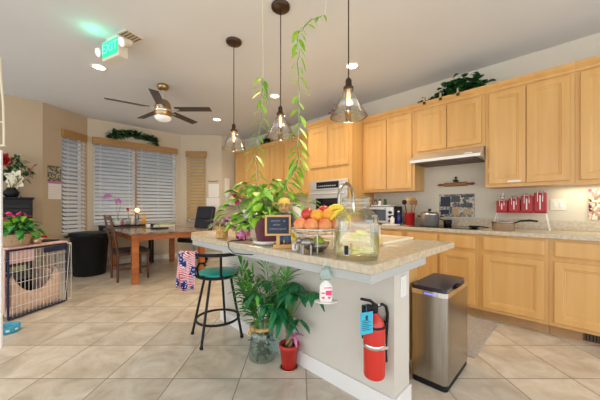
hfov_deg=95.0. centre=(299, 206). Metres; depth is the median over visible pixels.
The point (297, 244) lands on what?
cup
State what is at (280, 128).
pendant light
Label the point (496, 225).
saucepan
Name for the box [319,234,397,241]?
basin
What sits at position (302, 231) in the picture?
bowl
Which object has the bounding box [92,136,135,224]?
window blind
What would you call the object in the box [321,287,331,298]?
print
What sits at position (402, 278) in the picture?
outlet plate
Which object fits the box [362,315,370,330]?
tag
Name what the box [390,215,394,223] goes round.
bottle
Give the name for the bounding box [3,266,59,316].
pet bed
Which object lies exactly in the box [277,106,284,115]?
socket
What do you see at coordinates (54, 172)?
wall calendar
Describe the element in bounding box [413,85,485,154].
upper cabinet
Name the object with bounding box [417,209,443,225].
stock pot
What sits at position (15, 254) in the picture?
crate
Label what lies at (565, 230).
countertop
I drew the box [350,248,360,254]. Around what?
lemon slice
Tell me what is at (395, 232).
base cabinet
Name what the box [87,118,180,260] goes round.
wall
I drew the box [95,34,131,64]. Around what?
exit sign
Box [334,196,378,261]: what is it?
jar
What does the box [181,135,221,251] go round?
wall
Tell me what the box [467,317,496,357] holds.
rug
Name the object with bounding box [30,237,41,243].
pot
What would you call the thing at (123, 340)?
floor
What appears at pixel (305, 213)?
apple
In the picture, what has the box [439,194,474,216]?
tile mural
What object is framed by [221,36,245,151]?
pendant light
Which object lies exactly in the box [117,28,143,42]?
ceiling vent
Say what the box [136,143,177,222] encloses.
window blind
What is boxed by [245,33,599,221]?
wall
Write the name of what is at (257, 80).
climbing vine
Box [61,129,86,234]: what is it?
window blind
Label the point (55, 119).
wall
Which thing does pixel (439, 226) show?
cooktop
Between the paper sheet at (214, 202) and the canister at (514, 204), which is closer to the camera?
the canister at (514, 204)
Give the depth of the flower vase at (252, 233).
2.05 m
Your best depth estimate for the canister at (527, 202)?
2.90 m
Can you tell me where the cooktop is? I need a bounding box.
[409,225,483,229]
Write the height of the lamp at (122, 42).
0.100 m
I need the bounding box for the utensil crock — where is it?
[404,213,414,224]
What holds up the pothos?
on the countertop at (394, 259)
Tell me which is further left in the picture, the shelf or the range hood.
the range hood
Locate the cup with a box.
[292,242,299,250]
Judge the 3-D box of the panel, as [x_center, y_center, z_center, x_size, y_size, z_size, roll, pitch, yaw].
[2.950,-0.025,2.590,0.320,0.300,0.014,0,0,45]
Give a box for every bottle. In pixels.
[314,263,337,303]
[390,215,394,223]
[396,211,400,224]
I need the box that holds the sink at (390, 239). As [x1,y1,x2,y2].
[303,232,412,244]
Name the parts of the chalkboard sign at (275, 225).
frame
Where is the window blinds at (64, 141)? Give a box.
[62,137,204,232]
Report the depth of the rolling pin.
3.49 m
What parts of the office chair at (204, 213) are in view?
seat, backrest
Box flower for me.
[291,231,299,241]
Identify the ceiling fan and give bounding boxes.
[104,83,211,123]
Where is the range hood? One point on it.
(472, 154)
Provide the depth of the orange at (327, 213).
1.43 m
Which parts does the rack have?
leg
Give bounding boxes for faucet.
[337,182,354,234]
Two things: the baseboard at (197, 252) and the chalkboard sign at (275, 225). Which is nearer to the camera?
the chalkboard sign at (275, 225)
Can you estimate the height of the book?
0.030 m
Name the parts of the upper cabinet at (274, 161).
door, crown moulding, door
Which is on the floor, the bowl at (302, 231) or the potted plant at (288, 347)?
the potted plant at (288, 347)
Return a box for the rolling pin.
[438,177,474,186]
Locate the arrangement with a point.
(457, 85)
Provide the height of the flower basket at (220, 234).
0.171 m
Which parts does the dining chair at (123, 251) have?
leg, leg, seat frame, leg, leg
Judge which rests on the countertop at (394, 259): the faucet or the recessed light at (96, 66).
the faucet
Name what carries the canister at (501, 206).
on the rack
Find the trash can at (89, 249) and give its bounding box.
[64,231,110,276]
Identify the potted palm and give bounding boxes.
[225,255,300,361]
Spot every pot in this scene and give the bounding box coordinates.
[3,233,31,246]
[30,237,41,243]
[252,214,275,241]
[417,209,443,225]
[439,218,451,225]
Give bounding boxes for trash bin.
[411,273,467,392]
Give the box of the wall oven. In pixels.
[310,178,347,230]
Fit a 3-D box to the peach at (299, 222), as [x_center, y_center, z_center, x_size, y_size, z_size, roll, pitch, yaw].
[0.002,0.087,1.445,0.072,0.075,0.071,0,0,-45]
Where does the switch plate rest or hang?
attached to the wall at (577, 197)
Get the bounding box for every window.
[62,141,80,233]
[93,144,174,224]
[188,157,205,220]
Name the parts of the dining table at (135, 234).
leg, leg, leg, leg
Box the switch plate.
[550,199,565,209]
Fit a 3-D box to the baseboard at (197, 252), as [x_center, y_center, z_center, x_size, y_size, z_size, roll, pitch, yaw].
[-2.312,1.105,6.435,0.935,0.100,0.014,0,0,-3]
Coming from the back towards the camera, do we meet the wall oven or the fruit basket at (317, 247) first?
the wall oven
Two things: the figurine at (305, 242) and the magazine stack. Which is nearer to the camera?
the figurine at (305, 242)
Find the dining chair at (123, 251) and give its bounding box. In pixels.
[103,215,149,282]
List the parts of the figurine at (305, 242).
leg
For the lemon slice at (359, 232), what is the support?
on the jar at (346, 255)
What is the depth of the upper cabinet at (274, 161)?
5.65 m
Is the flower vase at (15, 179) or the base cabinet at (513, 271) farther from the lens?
the flower vase at (15, 179)
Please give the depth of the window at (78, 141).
5.10 m
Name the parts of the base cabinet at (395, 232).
drawer, drawer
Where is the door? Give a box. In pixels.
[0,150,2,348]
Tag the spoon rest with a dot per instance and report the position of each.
(471, 226)
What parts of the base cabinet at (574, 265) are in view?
drawer, door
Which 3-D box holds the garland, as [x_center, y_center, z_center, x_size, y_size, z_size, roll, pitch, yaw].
[-3.427,-1.448,5.667,0.994,0.306,0.231,0,0,-45]
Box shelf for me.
[496,212,547,212]
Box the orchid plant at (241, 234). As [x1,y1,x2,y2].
[230,193,253,239]
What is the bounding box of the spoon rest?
[468,225,488,227]
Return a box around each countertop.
[191,229,453,284]
[351,217,599,241]
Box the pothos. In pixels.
[213,179,319,244]
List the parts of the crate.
wire panel, open wire door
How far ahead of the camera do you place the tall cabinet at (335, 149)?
4.14 m
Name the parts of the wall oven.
handle, control panel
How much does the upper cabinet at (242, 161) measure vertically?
1.115 m
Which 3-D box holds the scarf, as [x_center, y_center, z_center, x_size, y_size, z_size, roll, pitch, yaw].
[-0.896,0.501,2.137,0.181,0.311,0.112,0,0,0]
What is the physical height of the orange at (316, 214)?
0.077 m
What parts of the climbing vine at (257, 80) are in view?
stem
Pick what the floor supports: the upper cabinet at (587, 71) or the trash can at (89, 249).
the trash can at (89, 249)
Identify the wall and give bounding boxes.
[0,94,42,267]
[43,102,86,270]
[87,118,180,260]
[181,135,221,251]
[222,136,244,216]
[222,251,408,398]
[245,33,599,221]
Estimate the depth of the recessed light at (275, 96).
4.18 m
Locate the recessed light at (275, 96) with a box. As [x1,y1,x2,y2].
[269,94,279,98]
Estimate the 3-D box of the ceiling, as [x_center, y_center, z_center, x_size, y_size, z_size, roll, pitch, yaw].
[-1.343,-1.735,1.626,8.400,0.100,10.200,0,0,-45]
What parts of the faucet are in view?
spout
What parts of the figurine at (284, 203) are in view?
trouser leg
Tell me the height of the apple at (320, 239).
0.071 m
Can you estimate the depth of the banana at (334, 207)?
1.47 m
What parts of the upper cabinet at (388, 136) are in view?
door, crown moulding, door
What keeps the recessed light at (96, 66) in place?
in the ceiling
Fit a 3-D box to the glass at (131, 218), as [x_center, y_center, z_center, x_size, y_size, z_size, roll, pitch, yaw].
[-3.380,0.280,5.544,0.080,0.150,0.078,0,0,-45]
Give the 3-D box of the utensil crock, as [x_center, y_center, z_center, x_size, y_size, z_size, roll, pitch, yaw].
[1.460,0.158,3.659,0.140,0.165,0.139,0,0,-45]
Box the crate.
[3,241,70,320]
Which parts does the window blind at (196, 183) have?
ladder cord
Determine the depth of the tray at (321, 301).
1.26 m
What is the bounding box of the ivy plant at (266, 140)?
[260,136,271,143]
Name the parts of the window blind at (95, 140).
ladder cord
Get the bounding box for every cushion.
[112,246,149,253]
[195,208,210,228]
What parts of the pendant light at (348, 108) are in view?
cord, lamp shade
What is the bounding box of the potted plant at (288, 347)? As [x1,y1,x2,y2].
[240,280,324,372]
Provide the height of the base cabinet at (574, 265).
0.873 m
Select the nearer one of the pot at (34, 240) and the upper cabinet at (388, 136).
the pot at (34, 240)
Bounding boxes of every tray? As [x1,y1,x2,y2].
[3,300,64,320]
[314,299,337,303]
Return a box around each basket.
[208,216,231,238]
[291,227,333,253]
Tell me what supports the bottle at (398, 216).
on the countertop at (565, 230)
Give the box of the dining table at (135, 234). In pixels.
[109,225,207,284]
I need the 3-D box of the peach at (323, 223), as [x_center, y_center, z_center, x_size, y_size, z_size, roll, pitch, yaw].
[0.127,0.090,1.415,0.074,0.076,0.073,0,0,-45]
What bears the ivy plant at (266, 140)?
on the upper cabinet at (274, 161)
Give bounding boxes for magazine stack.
[153,225,174,226]
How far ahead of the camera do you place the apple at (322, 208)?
1.49 m
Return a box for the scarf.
[175,251,197,291]
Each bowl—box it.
[3,321,21,334]
[291,227,333,234]
[305,241,329,251]
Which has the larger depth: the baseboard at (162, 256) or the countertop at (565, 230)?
the baseboard at (162, 256)
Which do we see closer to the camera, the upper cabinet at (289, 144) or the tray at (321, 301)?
the tray at (321, 301)
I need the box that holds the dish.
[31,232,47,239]
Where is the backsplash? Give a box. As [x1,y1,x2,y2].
[402,217,599,231]
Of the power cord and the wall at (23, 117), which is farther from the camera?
the wall at (23, 117)
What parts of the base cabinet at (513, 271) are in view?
drawer, door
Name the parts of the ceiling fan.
blade, blade, blade, lamp shade, blade, blade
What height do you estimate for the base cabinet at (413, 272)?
0.873 m
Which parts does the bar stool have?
leg, scroll arm, leg, seat, post, leg, leg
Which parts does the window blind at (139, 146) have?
ladder cord, rail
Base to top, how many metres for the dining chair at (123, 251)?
1.032 m
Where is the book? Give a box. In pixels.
[155,223,172,224]
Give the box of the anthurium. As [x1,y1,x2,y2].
[3,212,50,246]
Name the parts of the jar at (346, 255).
tap lever, lid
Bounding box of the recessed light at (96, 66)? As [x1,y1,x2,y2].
[90,63,107,70]
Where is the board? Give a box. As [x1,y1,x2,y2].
[41,239,59,242]
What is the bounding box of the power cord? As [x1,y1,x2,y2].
[227,240,252,254]
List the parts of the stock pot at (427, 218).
pot, lid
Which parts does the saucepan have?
handle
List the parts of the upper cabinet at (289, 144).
door, crown moulding, door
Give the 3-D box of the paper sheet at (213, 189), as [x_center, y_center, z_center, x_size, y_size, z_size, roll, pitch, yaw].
[-2.026,-0.383,6.456,0.242,0.316,0.005,0,0,-3]
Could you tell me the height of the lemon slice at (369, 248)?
0.021 m
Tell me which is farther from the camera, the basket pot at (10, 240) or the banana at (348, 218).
the basket pot at (10, 240)
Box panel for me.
[589,189,599,219]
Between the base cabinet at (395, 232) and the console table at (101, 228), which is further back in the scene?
the console table at (101, 228)
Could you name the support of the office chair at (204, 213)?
on the floor
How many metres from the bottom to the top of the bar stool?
0.779 m
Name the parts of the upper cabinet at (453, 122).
door, crown moulding, door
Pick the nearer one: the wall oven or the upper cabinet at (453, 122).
the upper cabinet at (453, 122)
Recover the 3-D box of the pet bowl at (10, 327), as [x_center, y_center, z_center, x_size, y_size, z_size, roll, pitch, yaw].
[-2.708,1.124,2.550,0.180,0.062,0.180,0,0,-45]
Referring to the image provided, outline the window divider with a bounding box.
[135,149,136,222]
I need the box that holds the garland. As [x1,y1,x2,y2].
[105,128,159,145]
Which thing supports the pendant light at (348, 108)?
hanging from the ceiling
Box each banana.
[327,204,343,210]
[330,209,350,222]
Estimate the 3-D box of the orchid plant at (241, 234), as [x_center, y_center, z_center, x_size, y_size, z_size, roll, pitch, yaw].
[-0.415,0.066,2.016,0.214,0.349,0.248,0,0,0]
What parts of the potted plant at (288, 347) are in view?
pot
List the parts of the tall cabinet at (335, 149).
door, crown moulding, door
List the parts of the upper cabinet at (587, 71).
crown moulding, door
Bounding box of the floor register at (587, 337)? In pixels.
[583,333,599,343]
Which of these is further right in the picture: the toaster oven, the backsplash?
the backsplash
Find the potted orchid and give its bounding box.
[103,193,125,224]
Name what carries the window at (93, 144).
in the wall at (95, 127)
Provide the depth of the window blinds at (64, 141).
7.89 m
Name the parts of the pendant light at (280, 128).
lamp shade, cord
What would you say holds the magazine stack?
on the dining table at (135, 234)
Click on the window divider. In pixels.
(135, 149)
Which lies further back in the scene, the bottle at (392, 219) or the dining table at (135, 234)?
the dining table at (135, 234)
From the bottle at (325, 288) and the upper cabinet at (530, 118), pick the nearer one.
the bottle at (325, 288)
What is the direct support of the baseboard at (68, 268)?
attached to the wall at (55, 119)
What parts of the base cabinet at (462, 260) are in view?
drawer, door, door, drawer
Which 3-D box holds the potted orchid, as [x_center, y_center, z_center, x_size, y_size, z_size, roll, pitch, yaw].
[-3.575,0.042,5.354,0.374,0.624,0.297,0,0,28]
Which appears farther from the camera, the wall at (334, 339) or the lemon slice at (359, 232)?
the wall at (334, 339)
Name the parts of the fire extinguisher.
handle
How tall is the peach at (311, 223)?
0.076 m
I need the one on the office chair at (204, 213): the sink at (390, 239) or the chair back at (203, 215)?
the chair back at (203, 215)
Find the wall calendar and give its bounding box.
[48,165,60,198]
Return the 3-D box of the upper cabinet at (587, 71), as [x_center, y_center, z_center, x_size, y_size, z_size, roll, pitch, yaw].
[2.962,-0.772,2.326,0.900,1.115,0.368,0,0,45]
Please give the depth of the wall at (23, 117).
4.31 m
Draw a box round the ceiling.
[0,0,599,139]
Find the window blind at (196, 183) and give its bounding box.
[185,151,206,221]
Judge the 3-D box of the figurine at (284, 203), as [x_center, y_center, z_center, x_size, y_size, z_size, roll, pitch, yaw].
[-0.095,0.091,1.638,0.174,0.298,0.171,0,0,-29]
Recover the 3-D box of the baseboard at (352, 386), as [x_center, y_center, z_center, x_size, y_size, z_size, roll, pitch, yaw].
[-0.080,1.103,2.225,0.206,0.105,1.892,0,0,-45]
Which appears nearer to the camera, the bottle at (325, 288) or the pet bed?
the bottle at (325, 288)
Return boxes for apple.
[301,208,312,219]
[313,235,323,243]
[318,204,327,211]
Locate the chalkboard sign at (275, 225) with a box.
[265,215,290,248]
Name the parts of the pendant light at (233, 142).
lamp shade, cord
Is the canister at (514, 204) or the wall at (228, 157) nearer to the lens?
the canister at (514, 204)
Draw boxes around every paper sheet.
[206,198,218,212]
[208,184,218,196]
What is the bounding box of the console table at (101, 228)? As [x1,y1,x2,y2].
[98,224,153,262]
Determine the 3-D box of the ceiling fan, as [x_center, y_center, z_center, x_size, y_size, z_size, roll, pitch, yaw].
[-1.846,-1.433,3.800,1.225,0.502,1.288,0,0,0]
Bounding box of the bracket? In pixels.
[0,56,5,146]
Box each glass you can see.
[130,217,134,224]
[142,216,145,223]
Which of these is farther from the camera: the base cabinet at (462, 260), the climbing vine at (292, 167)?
the base cabinet at (462, 260)
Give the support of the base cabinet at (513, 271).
on the floor
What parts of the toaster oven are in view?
glass door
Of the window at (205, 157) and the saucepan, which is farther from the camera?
the window at (205, 157)
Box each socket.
[230,124,236,130]
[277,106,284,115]
[343,77,353,89]
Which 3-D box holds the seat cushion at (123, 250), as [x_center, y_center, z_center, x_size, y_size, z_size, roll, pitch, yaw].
[-2.768,0.695,4.501,0.440,0.040,0.456,0,0,-45]
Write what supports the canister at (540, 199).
on the rack
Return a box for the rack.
[494,212,550,230]
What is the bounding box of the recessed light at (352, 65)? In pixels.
[345,62,359,69]
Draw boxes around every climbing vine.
[244,0,271,203]
[275,6,326,199]
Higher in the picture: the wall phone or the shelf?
the wall phone
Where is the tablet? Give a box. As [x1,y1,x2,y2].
[151,227,168,228]
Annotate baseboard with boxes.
[51,266,72,274]
[106,253,177,265]
[197,252,221,253]
[220,311,410,399]
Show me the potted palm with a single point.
(246, 284)
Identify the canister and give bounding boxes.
[496,199,507,211]
[508,196,520,211]
[521,193,533,211]
[534,190,546,211]
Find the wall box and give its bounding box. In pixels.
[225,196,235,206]
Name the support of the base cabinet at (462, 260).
on the floor
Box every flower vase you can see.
[3,153,36,196]
[243,210,256,238]
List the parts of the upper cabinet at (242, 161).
door, crown moulding, door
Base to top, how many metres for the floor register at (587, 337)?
0.070 m
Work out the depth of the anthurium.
2.90 m
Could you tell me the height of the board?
0.014 m
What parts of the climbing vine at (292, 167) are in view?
stem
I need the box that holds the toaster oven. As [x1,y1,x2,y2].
[366,206,401,222]
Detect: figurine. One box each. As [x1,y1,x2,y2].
[270,197,299,247]
[294,237,313,254]
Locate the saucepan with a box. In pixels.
[491,219,537,230]
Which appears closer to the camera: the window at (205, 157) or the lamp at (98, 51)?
the lamp at (98, 51)
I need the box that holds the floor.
[0,257,599,399]
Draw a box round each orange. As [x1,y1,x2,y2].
[310,208,322,221]
[323,209,334,220]
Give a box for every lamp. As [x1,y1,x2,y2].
[95,48,101,57]
[118,36,131,46]
[135,208,138,223]
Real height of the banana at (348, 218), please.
0.072 m
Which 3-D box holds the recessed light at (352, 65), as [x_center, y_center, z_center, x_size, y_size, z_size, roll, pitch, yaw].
[0.622,-1.682,3.281,0.176,0.006,0.176,0,0,-45]
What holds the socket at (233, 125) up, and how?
attached to the pendant light at (233, 142)
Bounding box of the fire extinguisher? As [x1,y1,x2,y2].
[360,298,388,381]
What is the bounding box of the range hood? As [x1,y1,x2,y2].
[410,146,485,167]
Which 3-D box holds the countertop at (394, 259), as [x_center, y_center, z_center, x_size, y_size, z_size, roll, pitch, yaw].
[-0.051,0.282,2.229,1.080,0.082,2.055,0,0,-45]
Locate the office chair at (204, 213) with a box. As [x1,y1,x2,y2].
[177,206,215,262]
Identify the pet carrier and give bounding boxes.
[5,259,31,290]
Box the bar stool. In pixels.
[191,253,243,349]
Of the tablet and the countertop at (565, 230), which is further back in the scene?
the tablet
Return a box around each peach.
[294,217,305,228]
[304,217,317,231]
[318,219,331,231]
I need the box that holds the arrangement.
[419,71,495,104]
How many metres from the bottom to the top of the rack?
0.182 m
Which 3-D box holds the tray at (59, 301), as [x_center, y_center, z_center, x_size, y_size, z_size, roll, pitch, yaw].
[-3.183,1.143,3.100,0.580,0.015,0.600,0,0,7]
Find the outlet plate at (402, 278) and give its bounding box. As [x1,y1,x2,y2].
[400,275,405,297]
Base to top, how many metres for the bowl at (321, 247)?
0.046 m
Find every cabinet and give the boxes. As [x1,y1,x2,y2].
[3,197,34,247]
[234,146,256,197]
[257,140,289,196]
[284,132,307,195]
[306,117,373,231]
[352,227,404,235]
[362,104,423,192]
[405,230,480,316]
[409,267,416,371]
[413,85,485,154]
[479,234,548,332]
[485,62,574,188]
[549,239,599,344]
[575,55,599,185]
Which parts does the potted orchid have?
pot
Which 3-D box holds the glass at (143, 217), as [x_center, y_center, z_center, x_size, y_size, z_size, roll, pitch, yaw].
[-3.232,0.270,5.692,0.080,0.170,0.078,0,0,-45]
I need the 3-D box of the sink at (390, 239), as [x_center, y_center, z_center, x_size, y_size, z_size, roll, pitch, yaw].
[0.431,0.327,2.135,0.454,0.208,0.714,0,0,-45]
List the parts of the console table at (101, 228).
leg, leg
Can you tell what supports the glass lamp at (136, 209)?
on the console table at (101, 228)
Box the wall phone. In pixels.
[224,178,229,197]
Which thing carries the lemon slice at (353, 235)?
in the jar at (346, 255)
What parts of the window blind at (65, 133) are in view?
ladder cord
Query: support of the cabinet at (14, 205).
on the floor
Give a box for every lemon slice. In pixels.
[349,232,361,238]
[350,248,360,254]
[356,230,368,235]
[361,247,372,251]
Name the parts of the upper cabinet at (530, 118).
door, crown moulding, door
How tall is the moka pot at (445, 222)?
0.096 m
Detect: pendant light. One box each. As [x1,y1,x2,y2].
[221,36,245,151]
[266,0,294,139]
[330,0,367,122]

